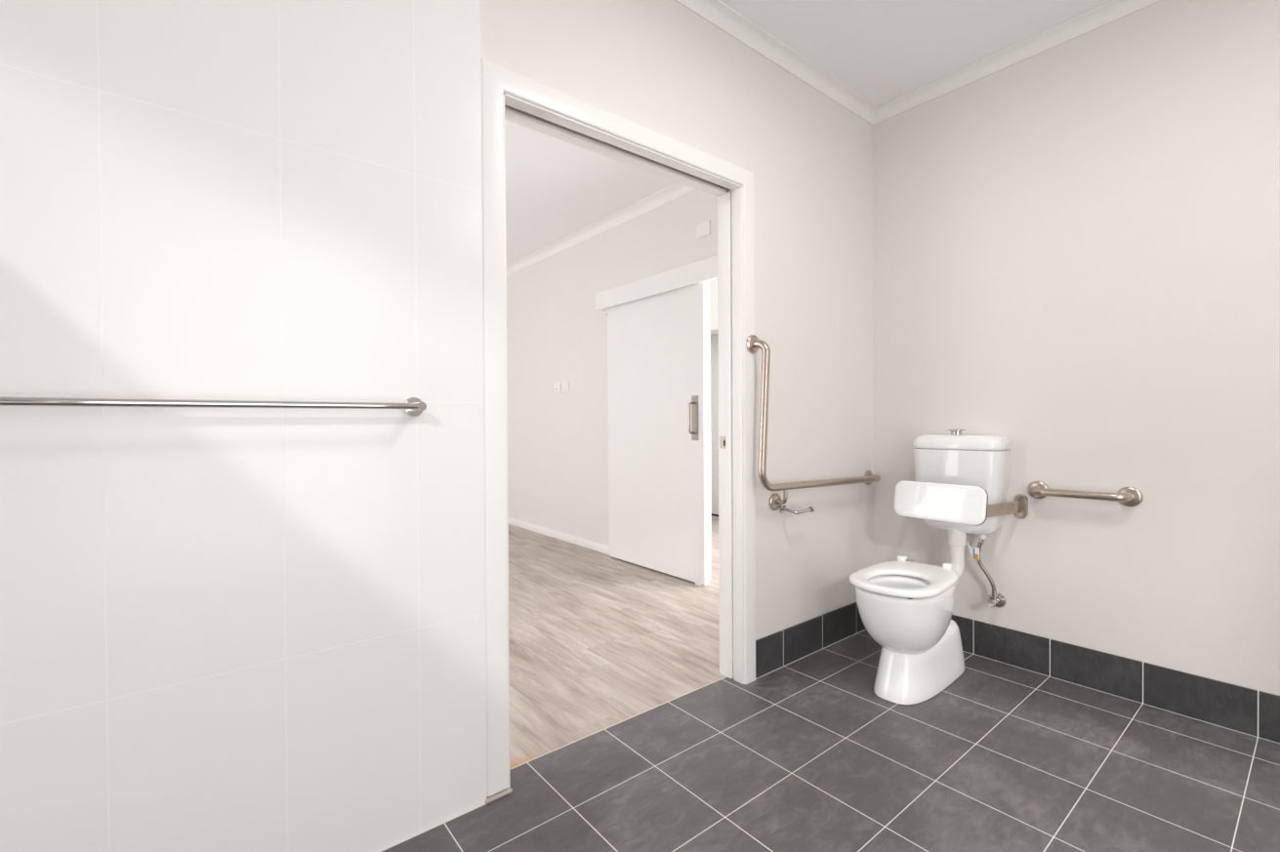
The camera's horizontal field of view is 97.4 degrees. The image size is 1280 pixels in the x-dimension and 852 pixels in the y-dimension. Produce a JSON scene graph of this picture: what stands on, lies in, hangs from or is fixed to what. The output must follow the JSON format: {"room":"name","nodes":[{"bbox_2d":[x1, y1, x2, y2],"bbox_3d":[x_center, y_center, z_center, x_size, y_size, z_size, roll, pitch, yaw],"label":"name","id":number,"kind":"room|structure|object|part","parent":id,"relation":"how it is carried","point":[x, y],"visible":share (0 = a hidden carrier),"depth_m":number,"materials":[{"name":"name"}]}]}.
{"room":"accessible bathroom","nodes":[
{"label":"accessible bathroom","id":0,"kind":"room"},
{"bbox_2d":[0,0,486,851],"bbox_3d":[-0.928,-0.242,1.223,1.225,2.656,0.018,-1,1,-39],"label":"tiled wall","id":1,"kind":"structure","parent":0,"point":[223,630],"depth_m":1.24,"materials":[{"name":"white tile"}]},
{"bbox_2d":[0,396,426,416],"bbox_3d":[-0.913,-0.046,1.177,0.926,0.051,0.074,-1,1,-39],"label":"towel rail","id":2,"kind":"object","parent":1,"relation":"attached to","point":[412,406],"visible":1,"depth_m":1.15,"materials":[{"name":"silver metal"}]},
{"bbox_3d":[-0.572,-0.050,1.450,0.023,0.023,0.068,-1,1,-39],"label":"post","id":3,"kind":"part","parent":2,"relation":"part of","materials":[{"name":"silver metal"}]},
{"bbox_2d":[504,120,677,265],"bbox_3d":[-1.180,-1.713,5.144,5.800,0.100,6.180,-1,1,-39],"label":"ceiling","id":4,"kind":"structure","parent":0,"point":[556,188],"depth_m":3.90,"materials":[{"name":"white paint"}]},
{"bbox_2d":[506,189,717,580],"bbox_3d":[-0.827,-0.355,5.372,0.100,2.805,6.080,-1,1,-39],"label":"wall","id":5,"kind":"structure","parent":0,"point":[557,442],"depth_m":4.99,"materials":[{"name":"white paint"}]},
{"bbox_2d":[553,383,561,392],"bbox_3d":[-0.762,-0.353,5.205,0.010,0.082,0.118,-1,1,-39],"label":"wall switch","id":6,"kind":"object","parent":5,"relation":"attached to","point":[557,387],"visible":1,"depth_m":5.19,"materials":[{"name":"white plastic"}]},
{"bbox_2d":[507,517,609,554],"bbox_3d":[-1.455,1.011,6.079,0.014,0.067,4.200,-1,1,-39],"label":"baseboard","id":7,"kind":"structure","parent":5,"relation":"attached to","point":[577,541],"depth_m":5.16,"materials":[{"name":"white paint"}]},
{"bbox_2d":[561,380,569,392],"bbox_3d":[-0.678,-0.359,5.101,0.012,0.096,0.118,-1,1,-39],"label":"wall switch","id":8,"kind":"object","parent":5,"relation":"attached to","point":[564,385],"visible":1,"depth_m":5.09,"materials":[{"name":"white plastic"}]},
{"bbox_2d":[506,182,697,276],"bbox_3d":[-0.899,-1.631,5.307,0.070,0.070,6.080,-1,1,-39],"label":"crown molding","id":9,"kind":"structure","parent":5,"relation":"attached to","point":[676,190],"depth_m":4.54,"materials":[{"name":"white paint"}]},
{"bbox_2d":[595,254,717,315],"bbox_3d":[0.340,-0.986,3.769,0.096,0.173,2.105,-1,1,-39],"label":"pelmet","id":10,"kind":"structure","parent":5,"relation":"attached to","point":[705,269],"depth_m":3.94,"materials":[{"name":"white paint"}]},
{"bbox_2d":[607,281,708,585],"bbox_3d":[0.075,0.039,4.083,0.096,2.008,1.070,-1,1,-39],"label":"door","id":11,"kind":"structure","parent":10,"relation":"hanging from","point":[658,474],"depth_m":4.00,"materials":[{"name":"white paint"}]},
{"bbox_3d":[0.341,-0.054,3.722,0.056,0.215,0.015,-1,1,-39],"label":"pull handle","id":12,"kind":"part","parent":11,"relation":"part of","materials":[{"name":"silver metal"}]},
{"bbox_3d":[0.364,-0.054,3.735,0.002,0.296,0.062,-1,1,-39],"label":"handle plate","id":13,"kind":"part","parent":11,"relation":"part of","materials":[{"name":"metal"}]},
{"bbox_2d":[696,220,710,239],"bbox_3d":[0.419,-1.304,3.732,0.012,0.092,0.125,-1,1,-39],"label":"blank plate","id":14,"kind":"object","parent":5,"relation":"attached to","point":[703,229],"visible":1,"depth_m":3.73,"materials":[{"name":"white plastic"}]},
{"bbox_2d":[480,0,873,640],"bbox_3d":[-0.159,-0.327,1.929,3.510,2.805,0.110,-1,1,-39],"label":"wall","id":15,"kind":"structure","parent":0,"point":[660,66],"depth_m":2.51,"materials":[{"name":"white paint"}]},
{"bbox_2d":[480,57,755,803],"bbox_3d":[-0.026,0.010,2.033,1.202,2.126,0.154,-1,1,-39],"label":"door frame","id":16,"kind":"structure","parent":15,"relation":"in","point":[510,96],"depth_m":1.97,"materials":[{"name":"white paint"}]},
{"bbox_3d":[-0.422,0.009,1.633,0.070,2.112,0.020,-1,1,-39],"label":"architrave","id":17,"kind":"part","parent":16,"relation":"part of","materials":[{"name":"white paint"}]},
{"bbox_3d":[-0.072,-1.015,2.079,1.055,0.064,0.018,-1,1,-39],"label":"architrave","id":18,"kind":"part","parent":16,"relation":"part of","materials":[{"name":"white paint"}]},
{"bbox_3d":[0.009,-1.017,1.978,1.196,0.070,0.020,-1,1,-39],"label":"architrave","id":19,"kind":"part","parent":16,"relation":"part of","materials":[{"name":"white paint"}]},
{"bbox_3d":[0.371,0.008,2.442,0.070,2.120,0.018,-1,1,-39],"label":"architrave","id":20,"kind":"part","parent":16,"relation":"part of","materials":[{"name":"white paint"}]},
{"bbox_3d":[0.353,0.070,2.398,0.002,0.052,0.031,-1,1,-39],"label":"strike plate","id":21,"kind":"part","parent":16,"relation":"part of","materials":[{"name":"silver metal"}]},
{"bbox_3d":[0.452,0.005,2.342,0.070,2.126,0.020,-1,1,-39],"label":"architrave","id":22,"kind":"part","parent":16,"relation":"part of","materials":[{"name":"white paint"}]},
{"bbox_2d":[779,504,814,514],"bbox_3d":[0.695,0.365,2.497,0.140,0.040,0.088,-1,1,-39],"label":"toilet roll holder","id":23,"kind":"object","parent":15,"relation":"attached to","point":[782,508],"visible":0.96,"depth_m":2.48,"materials":[{"name":"silver metal"}]},
{"bbox_3d":[0.695,0.370,2.497,0.118,0.026,0.079,-1,1,-39],"label":"arm","id":24,"kind":"part","parent":23,"relation":"part of","materials":[{"name":"silver metal"}]},
{"bbox_2d":[755,602,865,678],"bbox_3d":[0.863,0.985,2.686,0.994,0.157,0.010,-1,1,-39],"label":"baseboard","id":25,"kind":"structure","parent":15,"relation":"attached to","point":[774,651],"depth_m":2.60,"materials":[{"name":"grey tile"}]},
{"bbox_2d":[746,334,880,510],"bbox_3d":[0.859,-0.008,2.621,1.029,0.751,0.099,-1,1,-39],"label":"grab rail","id":26,"kind":"object","parent":15,"relation":"attached to","point":[754,344],"visible":1,"depth_m":2.31,"materials":[{"name":"silver metal"}]},
{"bbox_3d":[0.610,0.304,2.436,0.018,0.074,0.071,-1,1,-34],"label":"support leg","id":27,"kind":"part","parent":26,"relation":"part of","materials":[{"name":"silver metal"}]},
{"bbox_2d":[675,0,1161,124],"bbox_3d":[0.950,-1.597,0.620,3.410,0.054,3.310,-1,1,-39],"label":"crown molding","id":28,"kind":"structure","parent":15,"relation":"attached to","point":[717,13],"depth_m":2.44,"materials":[{"name":"white paint"}]},
{"bbox_2d":[709,278,717,334],"bbox_3d":[0.509,-0.372,6.455,0.250,2.805,6.080,-1,1,-39],"label":"wall","id":29,"kind":"structure","parent":0,"point":[714,282],"depth_m":5.92,"materials":[{"name":"white paint"}]},
{"bbox_2d":[710,333,718,514],"bbox_3d":[0.746,-0.375,6.647,0.100,2.805,6.080,-1,1,-39],"label":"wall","id":30,"kind":"structure","parent":0,"point":[714,338],"depth_m":6.44,"materials":[{"name":"white paint"}]},
{"bbox_2d":[377,515,1279,851],"bbox_3d":[-0.095,1.108,3.770,5.700,0.100,9.500,-1,1,-39],"label":"floor","id":31,"kind":"structure","parent":0,"point":[805,756],"depth_m":1.84,"materials":[{"name":"grey tile"}]},
{"bbox_2d":[509,676,727,770],"bbox_3d":[-0.036,1.098,2.067,1.083,0.051,0.003,-1,1,-39],"label":"threshold strip","id":32,"kind":"object","parent":31,"relation":"on","point":[725,677],"visible":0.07,"depth_m":2.00,"materials":[{"name":"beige metal"}]},
{"bbox_2d":[849,428,1010,704],"bbox_3d":[1.208,0.539,2.382,0.831,1.049,0.374,-1,1,-39],"label":"toilet","id":33,"kind":"object","parent":31,"relation":"on","point":[906,606],"visible":0.98,"depth_m":2.29,"materials":[{"name":"white ceramic"}]},
{"bbox_3d":[1.082,0.615,2.287,0.516,0.023,0.345,-1,1,-39],"label":"seat","id":34,"kind":"part","parent":33,"relation":"part of","materials":[{"name":"white plastic"}]},
{"bbox_3d":[1.082,0.781,2.291,0.484,0.289,0.327,-1,1,-39],"label":"bowl","id":35,"kind":"part","parent":33,"relation":"part of","materials":[{"name":"white ceramic"}]},
{"bbox_3d":[1.460,0.072,2.584,0.175,0.066,0.374,-1,1,-39],"label":"lid","id":36,"kind":"part","parent":33,"relation":"part of","materials":[{"name":"white ceramic"}]},
{"bbox_2d":[719,0,1111,107],"bbox_3d":[0.950,-1.674,0.620,3.410,0.100,3.310,-1,1,-39],"label":"ceiling","id":37,"kind":"structure","parent":0,"point":[884,51],"depth_m":2.33,"materials":[{"name":"white paint"}]},
{"bbox_2d":[872,0,1279,696],"bbox_3d":[2.317,-0.339,1.741,0.100,2.805,3.520,-1,1,-39],"label":"wall","id":38,"kind":"structure","parent":0,"point":[1076,241],"depth_m":2.23,"materials":[{"name":"white paint"}]},
{"bbox_2d":[893,480,1028,526],"bbox_3d":[1.403,0.329,2.539,0.328,0.163,0.501,-1,1,-39],"label":"support","id":39,"kind":"object","parent":38,"relation":"attached to","point":[967,505],"visible":1,"depth_m":2.42,"materials":[{"name":"white plastic"},{"name":"brushed stainless steel"}]},
{"bbox_3d":[1.301,0.331,2.451,0.032,0.162,0.381,-1,1,-39],"label":"backing plate","id":40,"kind":"part","parent":39,"relation":"part of","materials":[{"name":"plastic"}]},
{"bbox_3d":[1.516,0.353,2.393,0.328,0.052,0.074,0,1,-14],"label":"arm","id":41,"kind":"part","parent":39,"relation":"part of","materials":[{"name":"silver metal"}]},
{"bbox_2d":[967,534,1006,607],"bbox_3d":[1.563,0.651,2.537,0.089,0.336,0.132,-1,1,-39],"label":"valve","id":42,"kind":"object","parent":38,"relation":"attached to","point":[997,599],"visible":0.99,"depth_m":2.52,"materials":[{"name":"silver metal"}]},
{"bbox_3d":[1.558,0.786,2.491,0.021,0.034,0.034,-1,1,-39],"label":"valve handle","id":43,"kind":"part","parent":42,"relation":"part of","materials":[{"name":"silver metal"}]},
{"bbox_2d":[1027,481,1142,506],"bbox_3d":[1.774,0.275,2.275,0.084,0.079,0.378,-1,1,-39],"label":"grab rail","id":44,"kind":"object","parent":38,"relation":"attached to","point":[1127,496],"visible":1,"depth_m":2.22,"materials":[{"name":"silver metal"}]},
{"bbox_3d":[1.773,0.275,2.274,0.082,0.034,0.333,-1,1,-39],"label":"rail","id":45,"kind":"part","parent":44,"relation":"part of","materials":[{"name":"silver metal"}]},
{"bbox_2d":[950,615,1279,743],"bbox_3d":[2.288,0.986,1.711,0.010,0.157,3.300,-1,1,-39],"label":"baseboard","id":46,"kind":"structure","parent":38,"relation":"attached to","point":[1251,712],"depth_m":2.17,"materials":[{"name":"grey tile"}]}
]}

